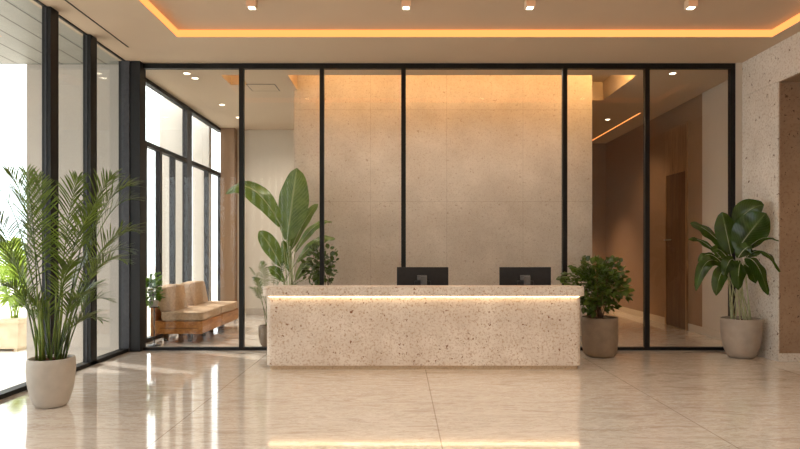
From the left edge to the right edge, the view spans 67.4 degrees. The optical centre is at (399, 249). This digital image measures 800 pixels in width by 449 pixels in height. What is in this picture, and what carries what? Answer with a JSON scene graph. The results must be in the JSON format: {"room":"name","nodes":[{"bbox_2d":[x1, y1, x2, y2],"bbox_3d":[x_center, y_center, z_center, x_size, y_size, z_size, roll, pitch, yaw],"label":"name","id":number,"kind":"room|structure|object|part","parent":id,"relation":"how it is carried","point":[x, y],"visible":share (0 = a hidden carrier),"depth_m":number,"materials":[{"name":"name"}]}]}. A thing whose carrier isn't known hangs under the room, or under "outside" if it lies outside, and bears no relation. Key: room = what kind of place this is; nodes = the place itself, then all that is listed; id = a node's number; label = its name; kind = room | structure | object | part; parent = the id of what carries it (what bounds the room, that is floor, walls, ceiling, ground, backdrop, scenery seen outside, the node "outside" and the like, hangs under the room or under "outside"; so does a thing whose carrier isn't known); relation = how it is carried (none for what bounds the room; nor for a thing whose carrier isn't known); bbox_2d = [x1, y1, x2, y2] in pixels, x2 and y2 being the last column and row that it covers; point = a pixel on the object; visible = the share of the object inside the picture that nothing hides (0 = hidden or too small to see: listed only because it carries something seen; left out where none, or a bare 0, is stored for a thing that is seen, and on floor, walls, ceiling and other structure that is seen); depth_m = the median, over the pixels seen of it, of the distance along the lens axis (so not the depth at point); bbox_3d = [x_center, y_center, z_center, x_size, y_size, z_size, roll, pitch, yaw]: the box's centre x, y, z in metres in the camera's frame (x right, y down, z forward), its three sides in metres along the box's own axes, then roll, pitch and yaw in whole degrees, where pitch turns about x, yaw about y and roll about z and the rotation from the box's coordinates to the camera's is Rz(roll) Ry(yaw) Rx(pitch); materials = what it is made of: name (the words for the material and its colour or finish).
{"room":"lobby","nodes":[
{"label":"lobby","id":0,"kind":"room"},
{"bbox_2d":[25,354,75,408],"bbox_3d":[-3.360,1.267,5.780,0.424,0.466,0.424,0,0,0],"label":"pot","id":1,"kind":"object","parent":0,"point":[50,380],"depth_m":5.63,"materials":[{"name":"grey ceramic"}]},
{"bbox_2d":[149,300,158,306],"bbox_3d":[-3.860,0.838,9.420,0.144,0.100,0.144,0,0,0],"label":"pot","id":2,"kind":"object","parent":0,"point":[155,303],"depth_m":9.37,"materials":[{"name":"grey ceramic"}]},
{"bbox_2d":[258,324,266,346],"bbox_3d":[-2.050,1.338,9.400,0.330,0.324,0.330,0,0,0],"label":"pot","id":3,"kind":"object","parent":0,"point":[262,329],"depth_m":9.26,"materials":[{"name":"beige ceramic"}]},
{"bbox_2d":[237,130,293,308],"bbox_3d":[-1.175,-0.645,14.075,5.950,4.290,0.250,0,0,0],"label":"wall","id":4,"kind":"structure","parent":0,"point":[269,154],"depth_m":13.95,"materials":[{"name":"beige paint"}]},
{"bbox_2d":[146,78,219,341],"bbox_3d":[-4.139,-0.644,11.482,0.142,4.289,4.845,0,0,0],"label":"window","id":5,"kind":"structure","parent":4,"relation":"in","point":[187,112],"depth_m":11.60,"materials":[{"name":"metal"}]},
{"bbox_3d":[-4.160,1.470,11.625,0.100,0.059,4.550,0,0,0],"label":"rail","id":6,"kind":"part","parent":5,"relation":"part of","materials":[{"name":"black metal"}]},
{"bbox_3d":[-4.094,0.500,10.200,0.052,0.900,0.024,0,0,0],"label":"pull handle","id":7,"kind":"part","parent":5,"relation":"part of","materials":[{"name":"black metal"}]},
{"bbox_3d":[-4.160,-2.755,11.625,0.100,0.069,4.550,0,0,0],"label":"rail","id":8,"kind":"part","parent":5,"relation":"part of","materials":[{"name":"black metal"}]},
{"bbox_3d":[-4.160,-0.644,11.730,0.100,4.289,0.260,0,0,0],"label":"post","id":9,"kind":"part","parent":5,"relation":"part of","materials":[{"name":"metal"}]},
{"bbox_2d":[220,128,236,300],"bbox_3d":[-3.940,-0.645,13.825,0.320,4.290,0.250,0,0,0],"label":"pilaster","id":10,"kind":"object","parent":4,"relation":"attached to","point":[228,136],"visible":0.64,"depth_m":13.70,"materials":[{"name":"beige wood"}]},
{"bbox_2d":[238,309,266,314],"bbox_3d":[-0.990,1.430,13.940,5.580,0.140,0.020,0,0,0],"label":"baseboard","id":11,"kind":"structure","parent":4,"relation":"attached to","point":[247,311],"depth_m":13.93,"materials":[{"name":"beige paint"}]},
{"bbox_2d":[0,307,799,448],"bbox_3d":[1.925,1.775,5.600,12.150,0.550,21.200,0,0,0],"label":"floor","id":12,"kind":"structure","parent":0,"point":[145,399],"depth_m":5.90,"materials":[{"name":"tile"}]},
{"bbox_2d":[0,0,127,399],"bbox_3d":[-4.060,-0.644,1.925,0.120,4.289,13.850,0,0,0],"label":"window","id":13,"kind":"structure","parent":12,"relation":"on","point":[50,16],"depth_m":7.03,"materials":[{"name":"black metal"}]},
{"bbox_3d":[-4.050,-0.644,6.950,0.100,4.289,0.160,0,0,0],"label":"post","id":14,"kind":"part","parent":13,"relation":"part of","materials":[{"name":"black metal"}]},
{"bbox_3d":[-4.060,1.474,1.925,0.120,0.049,13.850,0,0,0],"label":"rail","id":15,"kind":"part","parent":13,"relation":"part of","materials":[{"name":"black metal"}]},
{"bbox_3d":[-4.060,-2.784,1.925,0.040,0.011,13.850,0,0,0],"label":"rail","id":16,"kind":"part","parent":13,"relation":"part of","materials":[{"name":"black metal"}]},
{"bbox_3d":[-4.050,-0.644,7.840,0.100,4.289,0.160,0,0,0],"label":"post","id":17,"kind":"part","parent":13,"relation":"part of","materials":[{"name":"black metal"}]},
{"bbox_2d":[0,164,150,408],"bbox_3d":[-3.299,0.316,5.719,1.960,2.368,1.082,0,0,0],"label":"potted palm","id":18,"kind":"object","parent":12,"relation":"on","point":[50,378],"visible":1,"depth_m":5.65,"materials":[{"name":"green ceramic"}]},
{"bbox_2d":[119,61,145,351],"bbox_3d":[-3.993,-0.644,8.940,0.315,4.289,0.220,0,0,0],"label":"post","id":19,"kind":"object","parent":12,"relation":"on","point":[132,74],"visible":0.82,"depth_m":8.85,"materials":[{"name":"black metal"}]},
{"bbox_2d":[147,306,160,346],"bbox_3d":[-3.860,1.195,9.420,0.200,0.610,0.200,0,0,0],"label":"plant stand","id":20,"kind":"object","parent":12,"relation":"on","point":[154,344],"visible":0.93,"depth_m":9.42,"materials":[{"name":"black metal"}]},
{"bbox_2d":[146,272,165,308],"bbox_3d":[-3.891,0.644,9.443,0.369,0.601,0.429,0,0,-33],"label":"potted shrub","id":21,"kind":"object","parent":20,"relation":"on","point":[151,283],"visible":0.93,"depth_m":9.39,"materials":[{"name":"green plant"}]},
{"bbox_2d":[150,284,221,340],"bbox_3d":[-3.600,1.038,10.204,0.861,0.925,1.087,0,0,0],"label":"module","id":22,"kind":"object","parent":12,"relation":"on","point":[174,315],"visible":0.91,"depth_m":9.74,"materials":[{"name":"beige fabric"}]},
{"bbox_3d":[-4.003,1.140,10.210,0.055,0.520,1.060,0,0,0],"label":"panel","id":23,"kind":"part","parent":22,"relation":"part of","materials":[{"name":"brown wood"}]},
{"bbox_3d":[-3.850,1.427,9.880,0.060,0.146,0.060,0,0,0],"label":"leg","id":24,"kind":"part","parent":22,"relation":"part of","materials":[{"name":"brown wood"}]},
{"bbox_2d":[159,284,187,311],"bbox_3d":[-3.841,0.807,10.137,0.280,0.464,0.846,0,0,0],"label":"cushion","id":25,"kind":"object","parent":22,"relation":"on","point":[175,300],"depth_m":9.92,"materials":[{"name":"beige fabric"}]},
{"bbox_3d":[-3.580,1.252,10.210,0.780,0.205,1.060,0,0,0],"label":"seat frame","id":26,"kind":"part","parent":22,"relation":"part of","materials":[{"name":"brown wood"}]},
{"bbox_3d":[-3.450,1.427,9.880,0.060,0.146,0.060,0,0,0],"label":"leg","id":27,"kind":"part","parent":22,"relation":"part of","materials":[{"name":"brown wood"}]},
{"bbox_2d":[161,306,220,320],"bbox_3d":[-3.530,1.071,10.204,0.721,0.176,1.087,0,0,0],"label":"seat cushion","id":28,"kind":"object","parent":22,"relation":"on","point":[178,313],"depth_m":9.75,"materials":[{"name":"beige fabric"}]},
{"bbox_2d":[181,281,237,331],"bbox_3d":[-3.600,1.040,11.305,0.860,0.919,1.082,0,0,0],"label":"module","id":29,"kind":"object","parent":12,"relation":"on","point":[196,294],"visible":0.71,"depth_m":11.10,"materials":[{"name":"beige fabric"}]},
{"bbox_2d":[181,281,207,304],"bbox_3d":[-3.844,0.811,11.239,0.277,0.460,0.842,0,0,0],"label":"cushion","id":30,"kind":"object","parent":29,"relation":"on","point":[196,294],"depth_m":11.01,"materials":[{"name":"beige fabric"}]},
{"bbox_2d":[188,301,237,312],"bbox_3d":[-3.533,1.073,11.305,0.724,0.162,1.082,0,0,0],"label":"seat cushion","id":31,"kind":"object","parent":29,"relation":"on","point":[226,306],"depth_m":11.17,"materials":[{"name":"beige fabric"}]},
{"bbox_3d":[-3.580,1.252,11.310,0.780,0.205,1.060,0,0,0],"label":"seat frame","id":32,"kind":"part","parent":29,"relation":"part of","materials":[{"name":"brown wood"}]},
{"bbox_2d":[248,250,306,346],"bbox_3d":[-1.901,0.740,9.423,1.018,1.520,0.451,0,0,0],"label":"palm","id":33,"kind":"object","parent":12,"relation":"on","point":[262,329],"visible":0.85,"depth_m":9.39,"materials":[{"name":"green plant"}]},
{"bbox_2d":[226,168,334,284],"bbox_3d":[-1.912,0.089,9.724,1.769,2.822,0.651,0,0,0],"label":"banana plant","id":34,"kind":"object","parent":12,"relation":"on","point":[292,214],"visible":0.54,"depth_m":9.69,"materials":[{"name":"green plant"}]},
{"bbox_2d":[301,242,338,284],"bbox_3d":[-1.252,0.688,9.409,0.606,1.625,0.531,0,0,-23],"label":"potted shrub","id":35,"kind":"object","parent":12,"relation":"on","point":[328,270],"visible":0.57,"depth_m":9.37,"materials":[{"name":"green plant"}]},
{"bbox_2d":[263,285,583,369],"bbox_3d":[0.295,0.980,7.897,4.020,1.040,0.905,0,0,0],"label":"reception desk","id":36,"kind":"object","parent":12,"relation":"on","point":[310,327],"visible":1,"depth_m":7.50,"materials":[{"name":"stone"}]},
{"bbox_2d":[397,267,447,284],"bbox_3d":[0.303,0.494,8.049,0.690,0.532,0.182,0,0,0],"label":"monitor","id":37,"kind":"object","parent":36,"relation":"on","point":[405,275],"visible":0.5,"depth_m":8.02,"materials":[{"name":"plastic"}]},
{"bbox_2d":[499,267,550,284],"bbox_3d":[1.675,0.494,8.049,0.690,0.532,0.182,0,0,0],"label":"monitor","id":38,"kind":"object","parent":36,"relation":"on","point":[507,275],"visible":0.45,"depth_m":8.02,"materials":[{"name":"plastic"}]},
{"bbox_2d":[143,63,734,349],"bbox_3d":[0.588,-0.645,9.000,8.845,4.288,0.080,0,0,0],"label":"glass wall","id":39,"kind":"structure","parent":12,"relation":"on","point":[646,67],"depth_m":8.96,"materials":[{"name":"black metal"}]},
{"bbox_3d":[0.588,1.477,9.000,8.845,0.044,0.080,0,0,0],"label":"rail","id":40,"kind":"part","parent":39,"relation":"part of","materials":[{"name":"black metal"}]},
{"bbox_3d":[0.588,-2.752,9.000,8.845,0.074,0.080,0,0,0],"label":"rail","id":41,"kind":"part","parent":39,"relation":"part of","materials":[{"name":"black metal"}]},
{"bbox_2d":[556,254,634,357],"bbox_3d":[2.756,0.778,8.499,1.030,1.444,0.941,0,0,0],"label":"potted shrub","id":42,"kind":"object","parent":12,"relation":"on","point":[599,331],"visible":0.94,"depth_m":8.35,"materials":[{"name":"green plant"}]},
{"bbox_2d":[689,199,780,358],"bbox_3d":[4.527,0.396,8.228,1.019,2.208,0.868,0,0,0],"label":"rubber plant","id":43,"kind":"object","parent":12,"relation":"on","point":[747,227],"visible":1,"depth_m":8.20,"materials":[{"name":"green plant"}]},
{"bbox_3d":[4.775,1.226,8.400,0.524,0.549,0.524,0,0,0],"label":"pot","id":44,"kind":"part","parent":43,"relation":"part of","materials":[{"name":"grey ceramic"}]},
{"bbox_2d":[29,0,799,142],"bbox_3d":[1.925,-2.880,5.600,12.150,0.180,21.200,0,0,0],"label":"ceiling","id":45,"kind":"structure","parent":0,"point":[148,39],"depth_m":7.99,"materials":[{"name":"paint"}]},
{"bbox_2d":[65,0,127,46],"bbox_3d":[-3.735,-2.788,6.125,0.020,0.004,4.250,0,0,0],"label":"ceiling slot","id":46,"kind":"object","parent":45,"relation":"attached to","point":[65,0],"visible":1,"depth_m":7.38,"materials":[{"name":"black metal"}]},
{"bbox_2d":[227,75,238,78],"bbox_3d":[-2.710,-3.035,9.860,0.400,0.290,0.680,0,0,0],"label":"ceiling recess","id":47,"kind":"structure","parent":45,"relation":"attached to","point":[229,76],"depth_m":10.15,"materials":[{"name":"paint"}]},
{"bbox_2d":[246,0,257,9],"bbox_3d":[-1.710,-2.840,6.930,0.110,0.099,0.110,0,0,0],"label":"recessed light","id":48,"kind":"object","parent":45,"relation":"in","point":[250,4],"visible":1,"depth_m":6.88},
{"bbox_2d":[246,84,279,90],"bbox_3d":[-2.345,-2.787,10.300,0.490,0.006,0.440,0,0,0],"label":"ceiling hatch","id":49,"kind":"object","parent":45,"relation":"attached to","point":[254,87],"visible":1,"depth_m":10.28,"materials":[{"name":"paint"}]},
{"bbox_2d":[401,0,410,9],"bbox_3d":[0.070,-2.840,6.930,0.110,0.099,0.110,0,0,0],"label":"recessed light","id":50,"kind":"object","parent":45,"relation":"in","point":[405,4],"visible":1,"depth_m":6.88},
{"bbox_2d":[292,75,627,94],"bbox_3d":[0.995,-3.035,10.370,5.670,0.290,1.700,0,0,0],"label":"ceiling recess","id":51,"kind":"structure","parent":45,"relation":"attached to","point":[601,84],"depth_m":10.93,"materials":[{"name":"paint"}]},
{"bbox_2d":[140,0,799,36],"bbox_3d":[0.980,-2.841,7.245,7.798,0.089,1.248,0,0,0],"label":"light","id":52,"kind":"object","parent":45,"relation":"attached to","point":[179,33],"visible":1,"depth_m":7.86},
{"bbox_2d":[524,0,535,9],"bbox_3d":[1.500,-2.840,6.930,0.110,0.099,0.110,0,0,0],"label":"recessed light","id":53,"kind":"object","parent":45,"relation":"in","point":[528,4],"visible":1,"depth_m":6.88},
{"bbox_2d":[592,113,639,140],"bbox_3d":[4.882,-2.784,13.930,0.020,0.009,3.460,0,0,0],"label":"recessed light","id":54,"kind":"object","parent":45,"relation":"in","point":[638,113],"visible":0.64,"depth_m":13.45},
{"bbox_2d":[684,0,697,9],"bbox_3d":[3.360,-2.840,6.930,0.110,0.099,0.110,0,0,0],"label":"recessed light","id":55,"kind":"object","parent":45,"relation":"in","point":[688,4],"visible":1,"depth_m":6.89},
{"bbox_2d":[294,75,591,335],"bbox_3d":[0.752,-0.812,10.680,5.195,4.625,0.440,0,0,0],"label":"wall","id":56,"kind":"structure","parent":0,"point":[484,152],"depth_m":10.46,"materials":[{"name":"stone"}]},
{"bbox_2d":[592,143,605,306],"bbox_3d":[3.775,-0.645,13.475,3.950,4.290,5.050,0,0,0],"label":"wall","id":57,"kind":"structure","parent":0,"point":[598,149],"depth_m":15.70,"materials":[{"name":"beige paint"}]},
{"bbox_2d":[581,315,618,357],"bbox_3d":[2.830,1.223,8.500,0.500,0.554,0.500,0,0,0],"label":"pot","id":58,"kind":"object","parent":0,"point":[599,333],"depth_m":8.30,"materials":[{"name":"beige ceramic"}]},
{"bbox_2d":[606,80,727,331],"bbox_3d":[5.560,-0.645,12.380,0.380,4.290,6.640,0,0,0],"label":"wall","id":59,"kind":"structure","parent":0,"point":[624,154],"depth_m":12.27,"materials":[{"name":"beige paint"}]},
{"bbox_2d":[606,304,720,339],"bbox_3d":[5.372,1.435,12.390,0.035,0.130,6.620,0,0,0],"label":"baseboard","id":60,"kind":"structure","parent":59,"relation":"attached to","point":[694,328],"depth_m":11.19,"materials":[{"name":"beige paint"}]},
{"bbox_2d":[664,122,687,329],"bbox_3d":[5.338,-0.450,11.680,0.103,3.900,0.920,0,0,0],"label":"door","id":61,"kind":"structure","parent":59,"relation":"in","point":[676,138],"depth_m":11.65,"materials":[{"name":"brown wood"}]},
{"bbox_2d":[742,31,799,352],"bbox_3d":[5.425,-0.645,2.000,0.650,4.290,14.000,0,0,0],"label":"wall","id":62,"kind":"structure","parent":0,"point":[762,73],"depth_m":8.35,"materials":[{"name":"stone"}]},
{"bbox_2d":[735,63,741,315],"bbox_3d":[5.055,-0.645,9.000,0.090,4.290,0.120,0,0,0],"label":"trim","id":63,"kind":"structure","parent":62,"relation":"attached to","point":[738,66],"depth_m":8.94,"materials":[{"name":"beige paint"}]},
{"bbox_2d":[757,348,799,361],"bbox_3d":[5.418,1.445,8.496,0.665,0.110,0.868,0,0,0],"label":"baseboard","id":64,"kind":"structure","parent":62,"relation":"attached to","point":[780,357],"depth_m":8.06,"materials":[{"name":"stone"}]},
{"bbox_2d":[779,73,799,352],"bbox_3d":[5.431,-0.385,6.845,0.638,3.770,2.490,0,0,0],"label":"door","id":65,"kind":"structure","parent":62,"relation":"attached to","point":[789,88],"depth_m":8.08,"materials":[{"name":"brown wood"}]},
{"label":"outside","id":66,"kind":"structure","parent":0,"visible":0},
{"bbox_2d":[0,265,217,390],"bbox_3d":[-32.076,2.150,32.500,55.849,0.200,95.000,0,0,0],"label":"ground","id":67,"kind":"structure","parent":66,"point":[12,364],"depth_m":11.66,"materials":[{"name":"white"}]},
{"bbox_2d":[0,236,26,351],"bbox_3d":[-7.974,0.890,12.368,1.729,2.320,1.085,0,0,37],"label":"palm","id":68,"kind":"object","parent":67,"relation":"on","point":[13,328],"visible":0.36,"depth_m":12.10,"materials":[{"name":"green plant"}]},
{"bbox_2d":[27,64,118,363],"bbox_3d":[-4.890,-0.470,9.155,1.460,5.040,0.250,0,0,0],"label":"facade fin","id":69,"kind":"object","parent":67,"relation":"on","point":[70,75],"visible":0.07,"depth_m":9.03,"materials":[{"name":"glass"}]},
{"bbox_2d":[160,98,181,285],"bbox_3d":[-4.475,-0.470,11.860,0.490,5.040,0.160,0,0,0],"label":"facade fin","id":70,"kind":"object","parent":67,"relation":"on","point":[170,114],"visible":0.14,"depth_m":11.78,"materials":[{"name":"white glass"}]},
{"bbox_2d":[192,116,210,300],"bbox_3d":[-4.415,-0.470,13.380,0.370,5.040,0.160,0,0,0],"label":"facade fin","id":71,"kind":"object","parent":67,"relation":"on","point":[201,133],"visible":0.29,"depth_m":13.30,"materials":[{"name":"white glass"}]},
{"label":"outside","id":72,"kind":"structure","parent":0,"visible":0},
{"bbox_2d":[0,0,118,63],"bbox_3d":[-6.576,-2.890,2.010,4.848,0.200,14.020,0,0,0],"label":"soffit","id":73,"kind":"structure","parent":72,"point":[20,20],"depth_m":7.95,"materials":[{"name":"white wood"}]}
]}

